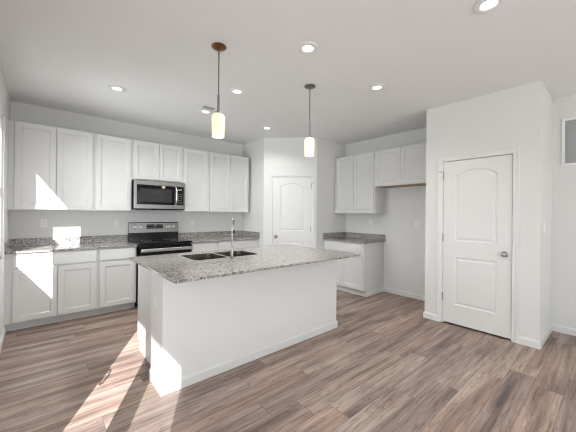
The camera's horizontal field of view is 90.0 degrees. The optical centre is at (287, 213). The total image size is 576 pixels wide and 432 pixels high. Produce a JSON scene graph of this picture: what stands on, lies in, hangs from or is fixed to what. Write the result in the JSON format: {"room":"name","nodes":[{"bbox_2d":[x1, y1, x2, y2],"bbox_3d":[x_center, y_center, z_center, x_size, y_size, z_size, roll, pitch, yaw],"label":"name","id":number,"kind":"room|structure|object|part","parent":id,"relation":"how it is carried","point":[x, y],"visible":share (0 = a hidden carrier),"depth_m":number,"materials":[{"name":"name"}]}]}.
{"room":"kitchen","nodes":[
{"label":"kitchen","id":0,"kind":"room"},
{"bbox_2d":[0,61,9,337],"bbox_3d":[-0.528,-0.021,0.102,0.120,2.752,9.487,1,0,-41],"label":"wall","id":1,"kind":"structure","parent":0,"point":[4,95],"depth_m":3.03,"materials":[{"name":"paint"}]},
{"bbox_2d":[0,112,1,239],"bbox_3d":[-2.769,-0.278,2.686,0.080,1.500,0.800,1,0,-41],"label":"window","id":2,"kind":"structure","parent":1,"relation":"in","point":[0,112],"depth_m":2.99,"materials":[{"name":"paint"}]},
{"bbox_2d":[0,325,5,352],"bbox_3d":[-2.238,1.296,2.158,0.013,0.083,2.823,1,0,-41],"label":"baseboard","id":3,"kind":"structure","parent":1,"relation":"attached to","point":[4,328],"depth_m":2.97,"materials":[{"name":"paint"}]},
{"bbox_2d":[4,239,10,251],"bbox_3d":[-3.304,0.371,3.401,0.020,0.100,0.632,1,0,-41],"label":"backsplash","id":4,"kind":"structure","parent":1,"relation":"attached to","point":[8,243],"depth_m":3.27,"materials":[{"name":"stone"}]},
{"bbox_2d":[9,100,242,241],"bbox_3d":[-1.700,-0.033,5.287,4.909,2.752,0.120,1,0,-41],"label":"wall","id":5,"kind":"structure","parent":0,"point":[22,223],"depth_m":4.31,"materials":[{"name":"paint"}]},
{"bbox_2d":[40,219,46,227],"bbox_3d":[-3.260,0.128,3.848,0.072,0.116,0.010,1,0,-41],"label":"wall outlet","id":6,"kind":"object","parent":5,"relation":"attached to","point":[43,222],"visible":1,"depth_m":3.84,"materials":[{"name":"white plastic"}]},
{"bbox_2d":[7,119,94,210],"bbox_3d":[-3.076,-0.576,3.787,0.855,1.066,0.330,1,0,-41],"label":"upper cabinet","id":7,"kind":"object","parent":5,"relation":"attached to","point":[50,167],"visible":1,"depth_m":3.63,"materials":[{"name":"paint"}]},
{"bbox_3d":[-3.108,-0.576,3.554,0.386,1.042,0.020,1,0,-41],"label":"door","id":8,"kind":"part","parent":7,"relation":"part of","materials":[{"name":"paint"}]},
{"bbox_3d":[-2.812,-0.573,3.811,0.386,1.042,0.020,1,0,-41],"label":"door","id":9,"kind":"part","parent":7,"relation":"part of","materials":[{"name":"paint"}]},
{"bbox_2d":[11,235,126,246],"bbox_3d":[-3.002,0.374,4.067,1.310,0.100,0.020,1,0,-41],"label":"backsplash","id":10,"kind":"structure","parent":5,"relation":"attached to","point":[106,238],"depth_m":3.99,"materials":[{"name":"stone"}]},
{"bbox_2d":[94,133,131,210],"bbox_3d":[-2.579,-0.571,4.218,0.462,1.066,0.330,1,0,-41],"label":"upper cabinet","id":11,"kind":"object","parent":5,"relation":"attached to","point":[113,154],"visible":0.95,"depth_m":4.09,"materials":[{"name":"paint"}]},
{"bbox_2d":[113,220,118,226],"bbox_3d":[-2.625,0.149,4.400,0.072,0.116,0.010,1,0,-41],"label":"wall outlet","id":12,"kind":"object","parent":5,"relation":"attached to","point":[115,222],"visible":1,"depth_m":4.40,"materials":[{"name":"white plastic"}]},
{"bbox_2d":[132,139,182,182],"bbox_3d":[-2.117,-0.802,4.618,0.757,0.593,0.330,1,0,-41],"label":"upper cabinet","id":13,"kind":"object","parent":5,"relation":"attached to","point":[151,161],"visible":0.95,"depth_m":4.47,"materials":[{"name":"paint"}]},
{"bbox_3d":[-2.152,-0.803,4.382,0.356,0.569,0.020,1,0,-41],"label":"door","id":14,"kind":"part","parent":13,"relation":"part of","materials":[{"name":"paint"}]},
{"bbox_2d":[131,180,184,209],"bbox_3d":[-2.071,-0.276,4.571,0.753,0.440,0.452,1,0,-41],"label":"microwave","id":15,"kind":"object","parent":13,"relation":"attached to","point":[146,195],"visible":0.99,"depth_m":4.40,"materials":[{"name":"silver metal"}]},
{"bbox_3d":[-2.004,-0.283,4.397,0.551,0.292,0.006,1,0,-41],"label":"door","id":16,"kind":"part","parent":15,"relation":"part of","materials":[{"name":"black glass"}]},
{"bbox_3d":[-1.732,-0.280,4.633,0.109,0.292,0.006,1,0,-41],"label":"control panel","id":17,"kind":"part","parent":15,"relation":"part of","materials":[{"name":"black glass"}]},
{"bbox_3d":[-1.878,-0.800,4.620,0.356,0.569,0.020,1,0,-41],"label":"door","id":18,"kind":"part","parent":13,"relation":"part of","materials":[{"name":"paint"}]},
{"bbox_2d":[176,147,208,211],"bbox_3d":[-1.662,-0.561,5.015,0.455,1.066,0.330,1,0,-41],"label":"upper cabinet","id":19,"kind":"object","parent":5,"relation":"attached to","point":[195,162],"visible":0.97,"depth_m":4.89,"materials":[{"name":"paint"}]},
{"bbox_2d":[178,231,240,237],"bbox_3d":[-1.438,0.390,5.425,1.292,0.100,0.020,1,0,-41],"label":"backsplash","id":20,"kind":"structure","parent":5,"relation":"attached to","point":[217,233],"depth_m":5.36,"materials":[{"name":"stone"}]},
{"bbox_2d":[208,151,248,212],"bbox_3d":[-1.175,-0.557,5.438,0.833,1.066,0.330,1,0,-41],"label":"upper cabinet","id":21,"kind":"object","parent":5,"relation":"attached to","point":[228,182],"visible":0.98,"depth_m":5.29,"materials":[{"name":"paint"}]},
{"bbox_3d":[-1.225,-0.557,5.189,0.394,1.042,0.020,1,0,-41],"label":"door","id":22,"kind":"part","parent":21,"relation":"part of","materials":[{"name":"paint"}]},
{"bbox_3d":[-0.922,-0.554,5.452,0.394,1.042,0.020,1,0,-41],"label":"door","id":23,"kind":"part","parent":21,"relation":"part of","materials":[{"name":"paint"}]},
{"bbox_2d":[242,138,263,245],"bbox_3d":[-0.654,-0.022,5.626,0.110,2.752,0.740,1,0,-41],"label":"wall","id":24,"kind":"structure","parent":0,"point":[252,221],"depth_m":5.51,"materials":[{"name":"paint"}]},
{"bbox_2d":[241,231,259,237],"bbox_3d":[-0.742,0.396,5.624,0.020,0.100,0.632,1,0,-41],"label":"backsplash","id":25,"kind":"structure","parent":24,"relation":"attached to","point":[243,233],"depth_m":5.59,"materials":[{"name":"stone"}]},
{"bbox_2d":[0,0,575,144],"bbox_3d":[1.385,-1.438,1.751,5.149,0.120,9.487,1,0,-41],"label":"ceiling","id":26,"kind":"structure","parent":0,"point":[64,55],"depth_m":2.58,"materials":[{"name":"paint"}]},
{"bbox_2d":[107,85,125,91],"bbox_3d":[-1.925,-1.405,3.244,0.186,0.013,0.186,1,0,-41],"label":"recessed light","id":27,"kind":"object","parent":26,"relation":"in","point":[117,88],"visible":1,"depth_m":3.23,"materials":[{"name":"white plastic"}]},
{"bbox_2d":[198,109,211,113],"bbox_3d":[-1.132,-1.397,3.955,0.186,0.013,0.186,1,0,-41],"label":"recessed light","id":28,"kind":"object","parent":26,"relation":"in","point":[204,111],"visible":1,"depth_m":3.94,"materials":[{"name":"white plastic"}]},
{"bbox_2d":[200,105,216,110],"bbox_3d":[-1.046,-1.399,3.814,0.200,0.006,0.130,1,0,-41],"label":"ceiling vent","id":29,"kind":"object","parent":26,"relation":"in","point":[207,107],"visible":0.91,"depth_m":3.80,"materials":[{"name":"white plastic"}]},
{"bbox_2d":[211,42,226,138],"bbox_3d":[-0.581,-1.019,2.410,0.124,0.757,0.124,1,0,-41],"label":"pendant light","id":30,"kind":"object","parent":26,"relation":"hanging from","point":[218,119],"visible":1,"depth_m":2.38,"materials":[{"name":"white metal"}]},
{"bbox_3d":[-0.580,-1.111,2.410,0.020,0.517,0.020,1,0,-41],"label":"rod","id":31,"kind":"part","parent":30,"relation":"part of","materials":[{"name":"silver metal"}]},
{"bbox_3d":[-0.583,-0.738,2.410,0.109,0.195,0.109,1,0,-41],"label":"lamp shade","id":32,"kind":"part","parent":30,"relation":"part of","materials":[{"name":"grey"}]},
{"bbox_2d":[229,88,244,94],"bbox_3d":[-0.583,-1.391,3.292,0.186,0.013,0.186,1,0,-41],"label":"recessed light","id":33,"kind":"object","parent":26,"relation":"in","point":[236,91],"visible":1,"depth_m":3.28,"materials":[{"name":"white plastic"}]},
{"bbox_2d":[261,126,272,129],"bbox_3d":[-0.342,-1.389,4.696,0.186,0.013,0.186,1,0,-41],"label":"recessed light","id":34,"kind":"object","parent":26,"relation":"in","point":[263,127],"visible":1,"depth_m":4.67,"materials":[{"name":"white plastic"}]},
{"bbox_2d":[297,41,318,53],"bbox_3d":[0.168,-1.384,2.418,0.186,0.013,0.186,1,0,-41],"label":"recessed light","id":35,"kind":"object","parent":26,"relation":"in","point":[308,47],"visible":1,"depth_m":2.40,"materials":[{"name":"white plastic"}]},
{"bbox_2d":[304,84,315,155],"bbox_3d":[0.236,-1.011,3.143,0.124,0.757,0.124,1,0,-41],"label":"pendant light","id":36,"kind":"object","parent":26,"relation":"hanging from","point":[309,141],"visible":1,"depth_m":3.11,"materials":[{"name":"white glass"}]},
{"bbox_3d":[0.233,-0.730,3.143,0.109,0.195,0.109,1,0,-41],"label":"lamp shade","id":37,"kind":"part","parent":36,"relation":"part of","materials":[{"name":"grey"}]},
{"bbox_3d":[0.237,-1.103,3.143,0.020,0.517,0.020,1,0,-41],"label":"rod","id":38,"kind":"part","parent":36,"relation":"part of","materials":[{"name":"silver metal"}]},
{"bbox_2d":[368,83,385,90],"bbox_3d":[0.973,-1.376,3.152,0.186,0.013,0.186,1,0,-41],"label":"recessed light","id":39,"kind":"object","parent":26,"relation":"in","point":[379,86],"visible":1,"depth_m":3.13,"materials":[{"name":"white plastic"}]},
{"bbox_2d":[472,0,505,13],"bbox_3d":[1.320,-1.373,1.893,0.186,0.013,0.186,1,0,-41],"label":"recessed light","id":40,"kind":"object","parent":26,"relation":"in","point":[481,6],"visible":1,"depth_m":1.90,"materials":[{"name":"paint"}]},
{"bbox_2d":[0,289,575,431],"bbox_3d":[1.356,1.423,1.751,5.149,0.100,9.487,1,0,-41],"label":"floor","id":41,"kind":"structure","parent":0,"point":[386,366],"depth_m":2.32,"materials":[{"name":"wood"}]},
{"bbox_2d":[4,249,97,331],"bbox_3d":[-2.990,0.888,3.682,0.870,0.884,0.620,1,0,-41],"label":"base cabinet","id":42,"kind":"object","parent":41,"relation":"on","point":[41,288],"visible":0.94,"depth_m":3.42,"materials":[{"name":"paint"}]},
{"bbox_3d":[-2.926,0.926,3.341,0.390,0.590,0.020,1,0,-41],"label":"door","id":43,"kind":"part","parent":42,"relation":"part of","materials":[{"name":"paint"}]},
{"bbox_3d":[-2.772,0.537,3.471,0.785,0.146,0.020,1,0,-41],"label":"drawer","id":44,"kind":"part","parent":42,"relation":"part of","materials":[{"name":"paint"}]},
{"bbox_2d":[4,235,137,253],"bbox_3d":[-2.808,0.387,3.828,1.330,0.122,0.636,1,0,-41],"label":"countertop","id":45,"kind":"structure","parent":42,"relation":"on","point":[23,245],"depth_m":3.83,"materials":[{"name":"stone"}]},
{"bbox_3d":[-2.627,0.929,3.601,0.390,0.590,0.020,1,0,-41],"label":"door","id":46,"kind":"part","parent":42,"relation":"part of","materials":[{"name":"paint"}]},
{"bbox_2d":[97,246,136,314],"bbox_3d":[-2.491,0.893,4.115,0.452,0.884,0.620,1,0,-41],"label":"base cabinet","id":47,"kind":"object","parent":41,"relation":"on","point":[116,272],"visible":0.87,"depth_m":3.88,"materials":[{"name":"paint"}]},
{"bbox_3d":[-2.295,0.932,3.889,0.414,0.590,0.020,1,0,-41],"label":"door","id":48,"kind":"part","parent":47,"relation":"part of","materials":[{"name":"paint"}]},
{"bbox_3d":[-2.291,0.542,3.889,0.414,0.146,0.020,1,0,-41],"label":"drawer","id":49,"kind":"part","parent":47,"relation":"part of","materials":[{"name":"paint"}]},
{"bbox_2d":[128,222,191,306],"bbox_3d":[-1.985,0.741,4.482,0.766,1.198,0.708,1,0,-41],"label":"range","id":50,"kind":"object","parent":41,"relation":"on","point":[163,238],"visible":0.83,"depth_m":4.48,"materials":[{"name":"black metal"}]},
{"bbox_3d":[-2.195,0.146,4.730,0.766,0.011,0.050,1,0,-41],"label":"trim","id":51,"kind":"part","parent":50,"relation":"part of","materials":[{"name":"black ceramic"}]},
{"bbox_3d":[-2.189,0.226,4.723,0.762,0.155,0.070,1,0,-41],"label":"control panel","id":52,"kind":"part","parent":50,"relation":"part of","materials":[{"name":"metal"}]},
{"bbox_2d":[129,238,191,245],"bbox_3d":[-1.977,0.432,4.476,0.762,0.027,0.605,1,0,-41],"label":"cooktop","id":53,"kind":"object","parent":50,"relation":"in","point":[139,241],"depth_m":4.39,"materials":[{"name":"black glass"}]},
{"bbox_3d":[-1.808,0.796,4.277,0.754,0.652,0.050,1,0,-41],"label":"oven door","id":54,"kind":"part","parent":50,"relation":"part of","materials":[{"name":"black glass"}]},
{"bbox_3d":[-1.770,0.522,4.237,0.722,0.050,0.058,1,0,-41],"label":"door handle","id":55,"kind":"part","parent":50,"relation":"part of","materials":[{"name":"metal"}]},
{"bbox_2d":[191,241,216,251],"bbox_3d":[-1.560,0.903,4.924,0.455,0.884,0.620,1,0,-41],"label":"base cabinet","id":56,"kind":"object","parent":41,"relation":"on","point":[200,246],"visible":0.16,"depth_m":4.69,"materials":[{"name":"paint"}]},
{"bbox_2d":[137,260,337,396],"bbox_3d":[-0.491,0.913,3.166,2.035,0.884,0.987,1,0,-41],"label":"kitchen island","id":57,"kind":"object","parent":41,"relation":"on","point":[189,333],"visible":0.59,"depth_m":2.56,"materials":[{"name":"paint"}]},
{"bbox_2d":[154,293,156,309],"bbox_3d":[-1.042,0.692,2.266,0.006,0.116,0.072,1,0,-41],"label":"outlet plate","id":58,"kind":"object","parent":57,"relation":"attached to","point":[155,294],"depth_m":2.26,"materials":[{"name":"white plastic"}]},
{"bbox_3d":[-0.271,1.316,2.907,2.035,0.083,0.302,1,0,-41],"label":"baseboard","id":59,"kind":"part","parent":57,"relation":"part of","materials":[{"name":"paint"}]},
{"bbox_2d":[128,244,359,283],"bbox_3d":[-0.390,0.461,3.092,2.088,0.022,1.295,1,0,-41],"label":"island countertop","id":60,"kind":"structure","parent":57,"relation":"on","point":[176,268],"depth_m":2.71,"materials":[{"name":"stone"}]},
{"bbox_2d":[182,251,255,259],"bbox_3d":[-0.731,0.569,3.131,0.760,0.240,0.440,1,0,-41],"label":"sink","id":61,"kind":"object","parent":60,"relation":"in","point":[205,256],"visible":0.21,"depth_m":3.24,"materials":[{"name":"metal"}]},
{"bbox_3d":[-0.879,0.567,3.003,0.368,0.240,0.440,1,0,-41],"label":"bowl","id":62,"kind":"part","parent":61,"relation":"part of","materials":[{"name":"metal"}]},
{"bbox_3d":[-0.591,0.570,3.253,0.388,0.240,0.440,1,0,-41],"label":"bowl","id":63,"kind":"part","parent":61,"relation":"part of","materials":[{"name":"metal"}]},
{"bbox_2d":[224,218,234,258],"bbox_3d":[-0.567,0.246,2.936,0.084,0.403,0.219,1,0,14],"label":"kitchen faucet","id":64,"kind":"object","parent":60,"relation":"on","point":[233,222],"visible":1,"depth_m":2.89,"materials":[{"name":"silver metal"}]},
{"bbox_3d":[-0.565,0.191,2.964,0.014,0.293,0.158,1,0,-4],"label":"spout","id":65,"kind":"part","parent":64,"relation":"part of","materials":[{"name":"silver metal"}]},
{"bbox_2d":[217,239,258,249],"bbox_3d":[-1.067,0.907,5.352,0.850,0.884,0.620,1,0,-41],"label":"base cabinet","id":66,"kind":"object","parent":41,"relation":"on","point":[221,245],"visible":0.12,"depth_m":5.10,"materials":[{"name":"paint"}]},
{"bbox_2d":[178,231,259,242],"bbox_3d":[-1.229,0.403,5.199,1.312,0.122,0.636,1,0,-41],"label":"countertop","id":67,"kind":"structure","parent":66,"relation":"on","point":[195,237],"depth_m":5.31,"materials":[{"name":"stone"}]},
{"bbox_2d":[324,240,383,296],"bbox_3d":[1.176,0.930,5.228,0.625,0.884,0.886,1,0,-41],"label":"base cabinet","id":68,"kind":"object","parent":41,"relation":"on","point":[362,275],"visible":0.7,"depth_m":4.90,"materials":[{"name":"paint"}]},
{"bbox_3d":[0.813,0.963,5.184,0.020,0.590,0.408,1,0,-41],"label":"door","id":69,"kind":"part","parent":68,"relation":"part of","materials":[{"name":"paint"}]},
{"bbox_3d":[0.953,0.575,5.028,0.020,0.146,0.822,1,0,-41],"label":"drawer","id":70,"kind":"part","parent":68,"relation":"part of","materials":[{"name":"paint"}]},
{"bbox_3d":[1.085,0.966,4.871,0.020,0.590,0.408,1,0,-41],"label":"door","id":71,"kind":"part","parent":68,"relation":"part of","materials":[{"name":"paint"}]},
{"bbox_2d":[323,232,385,243],"bbox_3d":[1.182,0.427,5.216,0.642,0.122,0.912,1,0,-41],"label":"countertop","id":72,"kind":"structure","parent":68,"relation":"on","point":[364,238],"depth_m":5.34,"materials":[{"name":"stone"}]},
{"bbox_3d":[1.203,1.342,5.254,0.544,0.060,0.886,1,0,-41],"label":"trim","id":73,"kind":"part","parent":68,"relation":"part of","materials":[{"name":"paint"}]},
{"bbox_3d":[1.490,1.327,4.944,0.517,0.095,0.018,1,0,-41],"label":"panel","id":74,"kind":"part","parent":68,"relation":"part of","materials":[{"name":"paint"}]},
{"bbox_2d":[263,137,316,247],"bbox_3d":[0.038,-0.016,5.331,0.976,2.752,0.110,1,0,4],"label":"wall","id":75,"kind":"structure","parent":0,"point":[281,155],"depth_m":5.28,"materials":[{"name":"paint"}]},
{"bbox_2d":[269,173,314,247],"bbox_3d":[0.066,0.313,5.298,0.832,2.096,0.171,1,0,4],"label":"door","id":76,"kind":"structure","parent":75,"relation":"in","point":[291,195],"depth_m":5.28,"materials":[{"name":"paint"}]},
{"bbox_2d":[316,137,344,248],"bbox_3d":[0.789,-0.008,5.548,0.807,2.752,0.110,1,0,-41],"label":"wall","id":77,"kind":"structure","parent":0,"point":[328,221],"depth_m":5.42,"materials":[{"name":"paint"}]},
{"bbox_2d":[323,232,343,237],"bbox_3d":[0.891,0.413,5.554,0.639,0.100,0.020,1,0,-41],"label":"backsplash","id":78,"kind":"structure","parent":77,"relation":"attached to","point":[334,234],"depth_m":5.52,"materials":[{"name":"stone"}]},
{"bbox_2d":[344,95,575,328],"bbox_3d":[3.269,0.016,3.399,0.120,2.752,9.487,1,0,-41],"label":"wall","id":79,"kind":"structure","parent":0,"point":[404,246],"depth_m":4.63,"materials":[{"name":"paint"}]},
{"bbox_2d":[334,151,384,213],"bbox_3d":[1.300,-0.532,5.330,0.325,1.066,0.882,1,0,-41],"label":"upper cabinet","id":80,"kind":"object","parent":79,"relation":"attached to","point":[356,192],"visible":0.98,"depth_m":5.16,"materials":[{"name":"paint"}]},
{"bbox_3d":[1.055,-0.535,5.380,0.020,1.042,0.410,1,0,-41],"label":"door","id":81,"kind":"part","parent":80,"relation":"part of","materials":[{"name":"paint"}]},
{"bbox_3d":[1.327,-0.532,5.066,0.020,1.042,0.410,1,0,-41],"label":"door","id":82,"kind":"part","parent":80,"relation":"part of","materials":[{"name":"paint"}]},
{"bbox_2d":[344,232,385,239],"bbox_3d":[1.423,0.418,5.414,0.020,0.100,0.889,1,0,-41],"label":"backsplash","id":83,"kind":"structure","parent":79,"relation":"attached to","point":[346,234],"depth_m":5.37,"materials":[{"name":"stone"}]},
{"bbox_2d":[375,142,425,187],"bbox_3d":[1.891,-0.753,4.652,0.325,0.612,0.914,1,0,-41],"label":"upper cabinet","id":84,"kind":"object","parent":79,"relation":"attached to","point":[403,166],"visible":0.85,"depth_m":4.54,"materials":[{"name":"paint"}]},
{"bbox_3d":[1.631,-0.759,4.719,0.020,0.582,0.435,1,0,-41],"label":"door","id":85,"kind":"part","parent":84,"relation":"part of","materials":[{"name":"paint"}]},
{"bbox_3d":[1.921,-0.756,4.386,0.020,0.582,0.435,1,0,-41],"label":"door","id":86,"kind":"part","parent":84,"relation":"part of","materials":[{"name":"paint"}]},
{"bbox_2d":[518,323,575,349],"bbox_3d":[4.342,1.362,1.474,0.764,0.083,4.888,1,0,-41],"label":"baseboard","id":87,"kind":"structure","parent":79,"relation":"attached to","point":[525,341],"depth_m":3.12,"materials":[{"name":"paint"}]},
{"bbox_2d":[561,117,575,165],"bbox_3d":[3.390,-0.829,3.168,0.014,0.555,0.560,1,0,-41],"label":"air vent","id":88,"kind":"object","parent":79,"relation":"in","point":[568,134],"visible":1,"depth_m":3.33,"materials":[{"name":"white plastic"}]},
{"bbox_2d":[425,80,543,340],"bbox_3d":[2.247,0.006,3.423,0.110,2.752,1.159,1,0,-41],"label":"wall","id":89,"kind":"structure","parent":0,"point":[512,117],"depth_m":3.14,"materials":[{"name":"paint"}]},
{"bbox_2d":[383,287,435,320],"bbox_3d":[1.800,1.336,4.402,0.764,0.083,1.200,1,0,-41],"label":"baseboard","id":90,"kind":"structure","parent":89,"relation":"attached to","point":[428,315],"depth_m":4.69,"materials":[{"name":"paint"}]},
{"bbox_2d":[436,147,519,343],"bbox_3d":[2.216,0.334,3.408,0.171,2.096,0.834,1,0,-41],"label":"door","id":91,"kind":"structure","parent":89,"relation":"in","point":[478,206],"depth_m":3.36,"materials":[{"name":"paint"}]},
{"bbox_3d":[2.366,0.449,3.156,0.069,0.066,0.066,1,0,-41],"label":"knob","id":92,"kind":"part","parent":91,"relation":"part of","materials":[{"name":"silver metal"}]},
{"bbox_2d":[541,85,552,337],"bbox_3d":[2.874,0.013,3.273,0.641,2.752,0.110,1,0,-41],"label":"wall","id":93,"kind":"structure","parent":0,"point":[548,101],"depth_m":3.21,"materials":[{"name":"paint"}]}
]}

